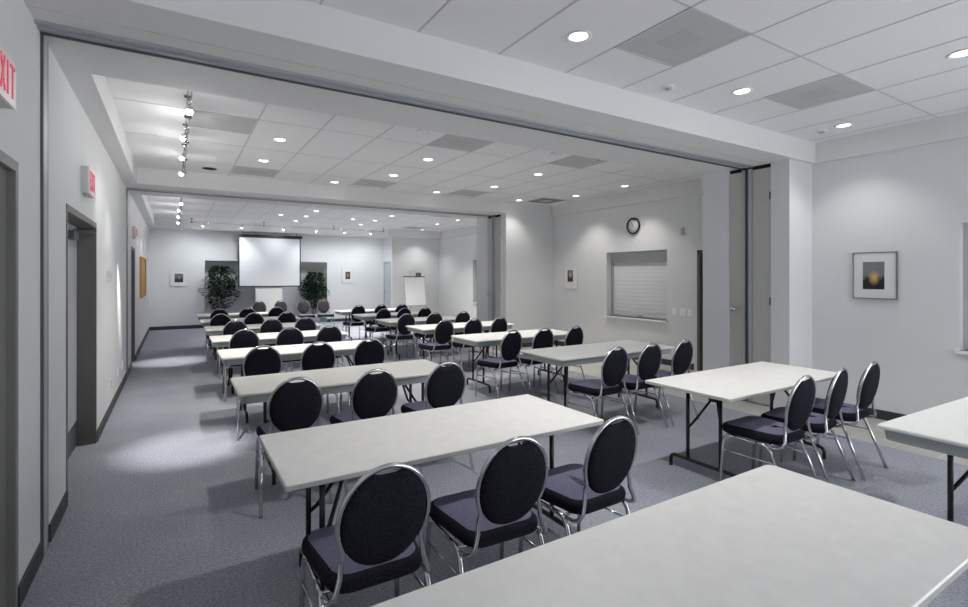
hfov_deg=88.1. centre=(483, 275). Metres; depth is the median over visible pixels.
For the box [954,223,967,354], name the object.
window
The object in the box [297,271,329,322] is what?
potted ficus
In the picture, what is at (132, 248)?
door
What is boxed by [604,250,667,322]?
window
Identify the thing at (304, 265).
trim
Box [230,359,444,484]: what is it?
folding table
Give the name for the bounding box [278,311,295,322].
banquet chair
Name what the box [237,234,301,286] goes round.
projection screen
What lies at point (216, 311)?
banquet chair
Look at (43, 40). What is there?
trim
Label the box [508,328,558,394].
banquet chair
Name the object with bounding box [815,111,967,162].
ceiling beam
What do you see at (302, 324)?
banquet chair
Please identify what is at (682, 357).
banquet chair
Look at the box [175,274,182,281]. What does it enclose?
print
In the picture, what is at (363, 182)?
ceiling vent
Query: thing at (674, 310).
light switch
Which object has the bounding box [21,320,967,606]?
floor
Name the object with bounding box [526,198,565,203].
ceiling vent
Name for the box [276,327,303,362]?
banquet chair
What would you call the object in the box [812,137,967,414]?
wall
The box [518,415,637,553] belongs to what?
banquet chair
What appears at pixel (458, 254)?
wall
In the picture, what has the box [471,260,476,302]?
window
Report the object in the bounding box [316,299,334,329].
banquet chair
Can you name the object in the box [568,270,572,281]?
print
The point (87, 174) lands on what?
exit sign
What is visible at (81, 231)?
door
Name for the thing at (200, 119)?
ceiling vent
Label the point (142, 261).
notice board
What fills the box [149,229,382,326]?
wall
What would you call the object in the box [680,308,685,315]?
light switch
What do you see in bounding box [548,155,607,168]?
ceiling vent
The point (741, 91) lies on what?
recessed light
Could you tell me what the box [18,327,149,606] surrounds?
baseboard
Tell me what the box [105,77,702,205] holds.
ceiling
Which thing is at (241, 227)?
track light
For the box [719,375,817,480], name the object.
banquet chair
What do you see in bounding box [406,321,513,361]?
folding table
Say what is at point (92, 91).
soffit
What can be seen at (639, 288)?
rolling shutter
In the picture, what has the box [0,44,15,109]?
exit sign
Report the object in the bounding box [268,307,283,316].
banquet chair
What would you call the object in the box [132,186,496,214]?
trim
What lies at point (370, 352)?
banquet chair
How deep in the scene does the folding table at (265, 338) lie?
7.10 m
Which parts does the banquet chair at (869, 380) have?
leg, seat, leg, frame, backrest, leg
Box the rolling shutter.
[613,262,666,319]
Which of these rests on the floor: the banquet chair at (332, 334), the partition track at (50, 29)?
the banquet chair at (332, 334)
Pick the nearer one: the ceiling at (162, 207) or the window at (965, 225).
the window at (965, 225)
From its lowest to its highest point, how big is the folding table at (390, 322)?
0.737 m
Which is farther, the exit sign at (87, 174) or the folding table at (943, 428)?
the exit sign at (87, 174)
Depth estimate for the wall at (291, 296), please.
16.55 m
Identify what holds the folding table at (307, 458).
on the floor
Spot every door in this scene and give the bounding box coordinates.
[0,150,17,606]
[66,203,96,490]
[131,246,134,362]
[384,261,390,307]
[486,215,499,346]
[697,250,702,370]
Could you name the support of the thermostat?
attached to the wall at (73, 142)
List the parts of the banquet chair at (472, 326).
seat, leg, frame, backrest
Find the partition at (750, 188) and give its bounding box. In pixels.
[729,163,770,405]
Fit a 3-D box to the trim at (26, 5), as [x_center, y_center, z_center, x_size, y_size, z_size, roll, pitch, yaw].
[0.572,-1.393,4.372,6.870,0.013,0.008,0,0,-32]
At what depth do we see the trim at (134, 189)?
9.22 m
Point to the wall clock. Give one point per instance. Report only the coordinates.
(633, 224)
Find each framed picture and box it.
[170,270,187,285]
[342,268,353,282]
[410,270,424,279]
[564,265,577,288]
[853,251,897,299]
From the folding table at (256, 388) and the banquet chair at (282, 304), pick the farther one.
the banquet chair at (282, 304)
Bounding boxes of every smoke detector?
[662,84,674,90]
[817,129,826,133]
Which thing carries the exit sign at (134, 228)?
attached to the wall at (73, 142)
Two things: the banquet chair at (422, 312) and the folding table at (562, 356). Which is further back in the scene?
the banquet chair at (422, 312)
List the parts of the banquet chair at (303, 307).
backrest, seat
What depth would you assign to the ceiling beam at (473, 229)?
17.25 m
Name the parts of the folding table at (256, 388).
leg, leg, leg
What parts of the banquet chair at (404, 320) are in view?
seat, frame, backrest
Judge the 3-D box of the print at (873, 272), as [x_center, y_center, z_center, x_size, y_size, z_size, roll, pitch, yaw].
[4.410,-0.005,5.662,0.004,0.310,0.205,0,0,-32]
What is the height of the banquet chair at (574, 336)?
0.922 m
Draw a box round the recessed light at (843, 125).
[834,123,853,127]
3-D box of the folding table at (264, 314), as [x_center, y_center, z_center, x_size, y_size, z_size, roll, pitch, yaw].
[-5.609,1.242,11.616,1.830,0.737,0.720,0,0,-32]
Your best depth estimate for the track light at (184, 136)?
4.94 m
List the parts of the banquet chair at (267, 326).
frame, backrest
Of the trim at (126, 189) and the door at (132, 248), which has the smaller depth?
the trim at (126, 189)
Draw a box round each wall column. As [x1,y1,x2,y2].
[477,202,553,332]
[703,159,811,407]
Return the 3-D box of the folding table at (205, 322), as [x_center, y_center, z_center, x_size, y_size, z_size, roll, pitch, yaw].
[-4.742,1.242,10.212,1.830,0.737,0.720,0,0,-32]
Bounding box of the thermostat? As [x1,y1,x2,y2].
[106,271,111,281]
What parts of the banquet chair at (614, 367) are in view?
leg, leg, seat, seat frame, leg, frame, backrest, leg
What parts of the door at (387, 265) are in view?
panel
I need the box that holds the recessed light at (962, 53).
[946,48,967,58]
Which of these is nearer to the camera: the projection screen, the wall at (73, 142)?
the wall at (73, 142)
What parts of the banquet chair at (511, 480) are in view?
leg, leg, seat, seat frame, leg, frame, backrest, leg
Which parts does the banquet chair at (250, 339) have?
leg, leg, frame, backrest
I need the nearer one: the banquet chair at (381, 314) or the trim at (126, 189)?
the trim at (126, 189)
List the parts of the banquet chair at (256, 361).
leg, leg, backrest, frame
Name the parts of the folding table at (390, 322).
leg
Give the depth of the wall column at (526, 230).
11.44 m
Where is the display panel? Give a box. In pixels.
[256,288,281,311]
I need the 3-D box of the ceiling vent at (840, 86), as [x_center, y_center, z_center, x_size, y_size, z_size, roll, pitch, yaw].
[3.002,-1.637,4.482,0.636,0.007,0.636,0,0,-32]
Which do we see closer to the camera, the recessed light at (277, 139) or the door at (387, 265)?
the recessed light at (277, 139)
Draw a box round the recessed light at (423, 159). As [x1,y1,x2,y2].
[422,158,433,160]
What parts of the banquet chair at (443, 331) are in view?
seat, frame, backrest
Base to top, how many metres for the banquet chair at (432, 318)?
0.922 m
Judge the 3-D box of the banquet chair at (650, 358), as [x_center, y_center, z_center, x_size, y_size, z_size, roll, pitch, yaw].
[1.618,1.153,5.410,0.479,0.922,0.545,0,0,-33]
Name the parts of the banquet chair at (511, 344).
leg, leg, seat, leg, frame, backrest, leg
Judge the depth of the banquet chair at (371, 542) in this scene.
1.89 m
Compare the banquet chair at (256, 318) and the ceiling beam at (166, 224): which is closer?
the banquet chair at (256, 318)
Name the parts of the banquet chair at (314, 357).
backrest, frame, leg, leg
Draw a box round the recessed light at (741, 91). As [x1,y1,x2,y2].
[731,87,752,94]
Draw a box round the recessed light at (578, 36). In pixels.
[565,30,591,42]
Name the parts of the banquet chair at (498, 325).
backrest, frame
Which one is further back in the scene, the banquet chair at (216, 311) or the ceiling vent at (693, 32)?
the banquet chair at (216, 311)
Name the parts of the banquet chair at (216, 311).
backrest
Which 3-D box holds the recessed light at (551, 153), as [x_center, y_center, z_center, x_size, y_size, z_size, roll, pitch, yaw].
[0.974,-1.635,6.679,0.180,0.010,0.180,0,0,-32]
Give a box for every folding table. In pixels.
[197,312,267,348]
[200,316,299,359]
[204,322,321,373]
[209,330,347,393]
[217,340,385,422]
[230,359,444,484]
[259,394,603,606]
[334,308,411,340]
[352,312,436,341]
[371,465,967,606]
[375,315,471,358]
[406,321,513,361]
[451,329,567,392]
[520,340,673,407]
[645,361,836,476]
[878,397,967,521]
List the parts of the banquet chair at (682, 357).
leg, seat, leg, frame, backrest, leg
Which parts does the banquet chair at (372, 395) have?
leg, seat, frame, backrest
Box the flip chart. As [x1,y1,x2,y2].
[403,276,426,308]
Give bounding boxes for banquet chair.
[206,308,228,346]
[206,314,230,363]
[217,320,247,378]
[222,329,259,401]
[236,345,282,439]
[238,307,254,317]
[244,312,263,324]
[252,301,265,311]
[254,377,332,518]
[259,318,286,371]
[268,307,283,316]
[274,300,287,312]
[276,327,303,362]
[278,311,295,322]
[287,317,316,371]
[297,300,315,321]
[299,462,432,606]
[300,341,339,413]
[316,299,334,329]
[316,325,343,366]
[330,369,401,495]
[340,338,390,414]
[342,305,367,340]
[364,308,392,345]
[367,304,388,338]
[385,308,414,350]
[385,313,417,361]
[386,304,409,333]
[401,361,473,473]
[412,307,432,348]
[413,312,445,358]
[417,319,454,363]
[424,436,548,585]
[441,311,471,354]
[447,318,486,371]
[474,317,511,371]
[475,330,525,398]
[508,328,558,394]
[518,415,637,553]
[539,326,585,389]
[566,346,629,428]
[600,343,667,434]
[634,339,699,426]
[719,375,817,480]
[758,367,855,483]
[793,361,887,480]
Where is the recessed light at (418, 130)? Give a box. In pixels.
[416,129,431,133]
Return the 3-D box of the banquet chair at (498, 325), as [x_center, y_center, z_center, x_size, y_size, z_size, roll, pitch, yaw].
[0.133,1.153,8.748,0.479,0.922,0.545,0,0,-36]
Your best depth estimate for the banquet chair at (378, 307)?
12.26 m
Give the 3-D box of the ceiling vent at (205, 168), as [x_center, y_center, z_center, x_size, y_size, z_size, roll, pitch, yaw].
[-4.191,-1.637,7.637,0.200,0.006,0.200,0,0,-32]
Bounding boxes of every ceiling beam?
[24,0,816,176]
[124,167,505,218]
[148,218,440,238]
[552,178,702,216]
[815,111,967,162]
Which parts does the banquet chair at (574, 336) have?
leg, leg, frame, backrest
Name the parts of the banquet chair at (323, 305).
backrest, seat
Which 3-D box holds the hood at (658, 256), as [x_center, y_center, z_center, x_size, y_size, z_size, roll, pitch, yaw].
[3.056,-0.370,9.759,0.060,0.220,1.490,0,0,-32]
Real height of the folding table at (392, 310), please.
0.737 m
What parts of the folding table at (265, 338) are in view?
leg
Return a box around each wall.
[0,0,148,583]
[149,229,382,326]
[205,261,325,321]
[383,237,396,307]
[397,237,438,312]
[439,234,476,319]
[554,194,702,369]
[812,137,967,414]
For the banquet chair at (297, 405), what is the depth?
3.45 m
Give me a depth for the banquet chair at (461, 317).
9.91 m
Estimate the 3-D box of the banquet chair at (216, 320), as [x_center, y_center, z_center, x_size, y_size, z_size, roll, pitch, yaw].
[-4.980,1.153,9.444,0.479,0.922,0.545,0,0,-30]
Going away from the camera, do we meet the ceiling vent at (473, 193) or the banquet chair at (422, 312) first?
the ceiling vent at (473, 193)
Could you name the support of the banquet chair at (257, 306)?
on the floor
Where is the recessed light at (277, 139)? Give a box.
[272,137,287,141]
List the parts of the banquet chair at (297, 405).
leg, leg, seat, frame, backrest, leg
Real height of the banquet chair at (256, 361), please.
0.922 m
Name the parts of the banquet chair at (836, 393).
leg, leg, seat, leg, frame, backrest, leg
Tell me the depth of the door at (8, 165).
2.37 m
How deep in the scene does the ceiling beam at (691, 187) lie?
9.63 m
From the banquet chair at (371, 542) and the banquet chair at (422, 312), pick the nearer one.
the banquet chair at (371, 542)
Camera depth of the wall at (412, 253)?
18.31 m
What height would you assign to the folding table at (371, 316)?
0.737 m
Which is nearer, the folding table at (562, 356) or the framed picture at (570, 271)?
the folding table at (562, 356)
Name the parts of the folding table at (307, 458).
leg, leg, leg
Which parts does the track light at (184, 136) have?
rail, rail, bulb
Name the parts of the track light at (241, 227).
rail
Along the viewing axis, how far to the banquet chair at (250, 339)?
6.53 m
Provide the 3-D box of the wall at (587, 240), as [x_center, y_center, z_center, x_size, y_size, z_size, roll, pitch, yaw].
[3.000,-0.140,9.754,0.220,3.500,4.840,0,0,-32]
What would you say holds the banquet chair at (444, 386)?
on the floor
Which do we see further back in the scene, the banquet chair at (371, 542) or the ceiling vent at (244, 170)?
the ceiling vent at (244, 170)
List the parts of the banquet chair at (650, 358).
leg, leg, leg, seat, frame, backrest, leg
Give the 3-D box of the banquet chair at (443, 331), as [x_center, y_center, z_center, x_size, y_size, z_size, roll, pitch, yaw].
[-0.768,1.153,8.191,0.479,0.922,0.545,0,0,-37]
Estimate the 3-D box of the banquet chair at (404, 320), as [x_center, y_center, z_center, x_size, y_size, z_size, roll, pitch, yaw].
[-1.566,1.153,9.497,0.479,0.922,0.545,0,0,-32]
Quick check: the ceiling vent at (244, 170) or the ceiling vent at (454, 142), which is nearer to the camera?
the ceiling vent at (454, 142)
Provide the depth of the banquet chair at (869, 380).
4.08 m
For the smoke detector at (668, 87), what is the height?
0.032 m
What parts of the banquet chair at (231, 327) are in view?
leg, frame, backrest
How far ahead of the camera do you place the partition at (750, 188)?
6.36 m
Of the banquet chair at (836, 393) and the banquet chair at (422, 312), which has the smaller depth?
the banquet chair at (836, 393)
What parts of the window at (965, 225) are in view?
guide rail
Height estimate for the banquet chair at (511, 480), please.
0.922 m
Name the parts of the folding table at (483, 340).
leg, leg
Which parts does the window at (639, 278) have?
guide rail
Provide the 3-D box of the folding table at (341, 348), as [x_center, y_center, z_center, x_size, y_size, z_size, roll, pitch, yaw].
[-2.192,1.242,6.087,1.830,0.737,0.720,0,0,-32]
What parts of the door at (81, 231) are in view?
kick plate, panel, closer arm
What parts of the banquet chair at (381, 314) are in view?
seat, frame, backrest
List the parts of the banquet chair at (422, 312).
backrest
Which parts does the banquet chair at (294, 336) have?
backrest, frame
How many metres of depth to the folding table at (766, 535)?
1.55 m
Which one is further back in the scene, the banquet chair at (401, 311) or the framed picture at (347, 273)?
the framed picture at (347, 273)
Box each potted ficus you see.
[197,265,240,309]
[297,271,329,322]
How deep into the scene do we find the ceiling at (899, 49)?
3.60 m
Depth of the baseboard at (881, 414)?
5.65 m
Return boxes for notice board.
[139,256,145,297]
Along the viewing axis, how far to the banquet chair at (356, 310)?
12.00 m
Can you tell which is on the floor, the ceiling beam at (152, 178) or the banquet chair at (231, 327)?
the banquet chair at (231, 327)
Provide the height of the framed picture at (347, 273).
0.540 m
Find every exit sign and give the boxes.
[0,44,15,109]
[81,165,94,197]
[132,226,136,238]
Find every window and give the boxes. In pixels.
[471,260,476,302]
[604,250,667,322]
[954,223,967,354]
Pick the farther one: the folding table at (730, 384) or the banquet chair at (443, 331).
the banquet chair at (443, 331)
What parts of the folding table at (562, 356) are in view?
leg, leg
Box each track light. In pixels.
[177,198,182,223]
[179,90,193,175]
[190,218,383,233]
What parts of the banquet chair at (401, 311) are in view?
backrest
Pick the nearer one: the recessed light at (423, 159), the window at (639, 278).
the recessed light at (423, 159)
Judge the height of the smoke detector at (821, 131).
0.032 m
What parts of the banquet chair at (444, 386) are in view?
seat, frame, backrest, leg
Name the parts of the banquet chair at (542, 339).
leg, leg, seat, leg, frame, backrest, leg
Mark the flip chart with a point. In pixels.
(414, 285)
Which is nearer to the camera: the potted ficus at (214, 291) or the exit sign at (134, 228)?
the exit sign at (134, 228)
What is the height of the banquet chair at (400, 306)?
0.922 m
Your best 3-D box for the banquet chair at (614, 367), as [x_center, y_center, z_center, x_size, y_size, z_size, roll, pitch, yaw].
[1.184,1.153,5.142,0.479,0.922,0.545,0,0,-33]
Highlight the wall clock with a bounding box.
[626,218,639,233]
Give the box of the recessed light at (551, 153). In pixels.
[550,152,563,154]
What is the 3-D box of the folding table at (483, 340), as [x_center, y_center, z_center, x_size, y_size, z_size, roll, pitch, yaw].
[0.482,1.242,7.504,1.830,0.737,0.760,0,0,-32]
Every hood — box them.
[611,250,666,262]
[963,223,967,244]
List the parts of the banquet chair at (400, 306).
backrest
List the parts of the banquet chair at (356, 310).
seat, frame, backrest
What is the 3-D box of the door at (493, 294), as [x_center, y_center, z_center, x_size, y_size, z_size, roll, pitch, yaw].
[0.220,0.105,11.462,0.134,2.990,0.550,0,0,-32]
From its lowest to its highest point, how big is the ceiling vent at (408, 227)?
0.007 m
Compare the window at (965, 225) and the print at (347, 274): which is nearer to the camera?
the window at (965, 225)
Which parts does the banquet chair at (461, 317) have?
backrest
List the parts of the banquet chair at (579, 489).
leg, seat frame, leg, leg, seat, frame, backrest, leg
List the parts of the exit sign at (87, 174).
panel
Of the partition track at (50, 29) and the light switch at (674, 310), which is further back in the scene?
the light switch at (674, 310)
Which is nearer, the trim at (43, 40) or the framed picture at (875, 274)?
the trim at (43, 40)
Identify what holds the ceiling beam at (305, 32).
attached to the ceiling at (320, 148)
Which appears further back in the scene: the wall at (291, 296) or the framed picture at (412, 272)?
the framed picture at (412, 272)
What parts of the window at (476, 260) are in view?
guide rail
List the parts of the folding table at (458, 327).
leg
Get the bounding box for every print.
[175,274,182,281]
[345,272,349,278]
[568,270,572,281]
[863,262,883,288]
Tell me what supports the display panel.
on the floor
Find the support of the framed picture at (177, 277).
attached to the wall at (169, 250)
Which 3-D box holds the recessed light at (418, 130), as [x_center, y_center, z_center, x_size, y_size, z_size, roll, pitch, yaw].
[-0.676,-1.635,5.660,0.180,0.010,0.180,0,0,-32]
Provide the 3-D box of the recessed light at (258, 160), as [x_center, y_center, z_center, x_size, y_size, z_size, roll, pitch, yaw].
[-3.138,-1.635,7.113,0.180,0.010,0.180,0,0,-32]
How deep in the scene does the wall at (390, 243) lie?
17.80 m
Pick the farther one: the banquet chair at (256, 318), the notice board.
the notice board
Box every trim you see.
[26,5,766,163]
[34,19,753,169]
[40,34,47,558]
[126,187,493,216]
[126,189,127,377]
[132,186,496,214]
[301,262,326,269]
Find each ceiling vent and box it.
[186,110,257,134]
[202,167,216,169]
[231,165,279,176]
[352,179,397,187]
[403,226,425,228]
[427,134,493,151]
[449,189,490,196]
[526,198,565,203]
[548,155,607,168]
[614,6,751,66]
[764,73,876,109]
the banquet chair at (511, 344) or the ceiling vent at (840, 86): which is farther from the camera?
the banquet chair at (511, 344)
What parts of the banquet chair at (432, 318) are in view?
seat, frame, backrest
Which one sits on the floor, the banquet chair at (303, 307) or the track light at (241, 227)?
the banquet chair at (303, 307)
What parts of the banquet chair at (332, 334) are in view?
backrest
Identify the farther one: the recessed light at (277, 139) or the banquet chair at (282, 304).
the banquet chair at (282, 304)
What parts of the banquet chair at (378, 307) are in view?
backrest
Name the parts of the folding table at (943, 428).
leg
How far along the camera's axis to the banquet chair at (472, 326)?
8.29 m
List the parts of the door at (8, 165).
panel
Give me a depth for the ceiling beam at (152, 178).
8.95 m
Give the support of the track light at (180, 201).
attached to the ceiling at (162, 207)
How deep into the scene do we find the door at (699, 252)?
8.49 m
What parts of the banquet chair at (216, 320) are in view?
leg, frame, backrest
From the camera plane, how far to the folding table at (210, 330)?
8.47 m
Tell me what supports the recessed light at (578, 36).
in the ceiling at (899, 49)
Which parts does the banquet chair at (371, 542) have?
leg, leg, seat, seat frame, backrest, leg, leg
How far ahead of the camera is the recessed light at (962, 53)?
3.69 m
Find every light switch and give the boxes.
[672,308,676,314]
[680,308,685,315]
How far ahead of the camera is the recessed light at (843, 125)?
5.43 m
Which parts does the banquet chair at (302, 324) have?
backrest, frame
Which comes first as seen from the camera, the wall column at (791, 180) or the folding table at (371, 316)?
the wall column at (791, 180)
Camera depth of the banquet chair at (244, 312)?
10.98 m
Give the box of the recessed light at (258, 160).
[257,159,269,162]
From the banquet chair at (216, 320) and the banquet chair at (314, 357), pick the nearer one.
the banquet chair at (314, 357)
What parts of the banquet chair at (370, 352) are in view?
leg, leg, backrest, frame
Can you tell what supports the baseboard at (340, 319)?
attached to the wall at (169, 250)
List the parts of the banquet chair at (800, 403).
leg, seat frame, leg, seat, leg, frame, backrest, leg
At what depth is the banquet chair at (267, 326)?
8.20 m
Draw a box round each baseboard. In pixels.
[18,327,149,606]
[150,318,353,330]
[522,340,905,420]
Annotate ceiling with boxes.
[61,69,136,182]
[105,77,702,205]
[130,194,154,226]
[147,196,476,231]
[306,0,967,142]
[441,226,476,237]
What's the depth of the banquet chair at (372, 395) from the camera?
3.75 m

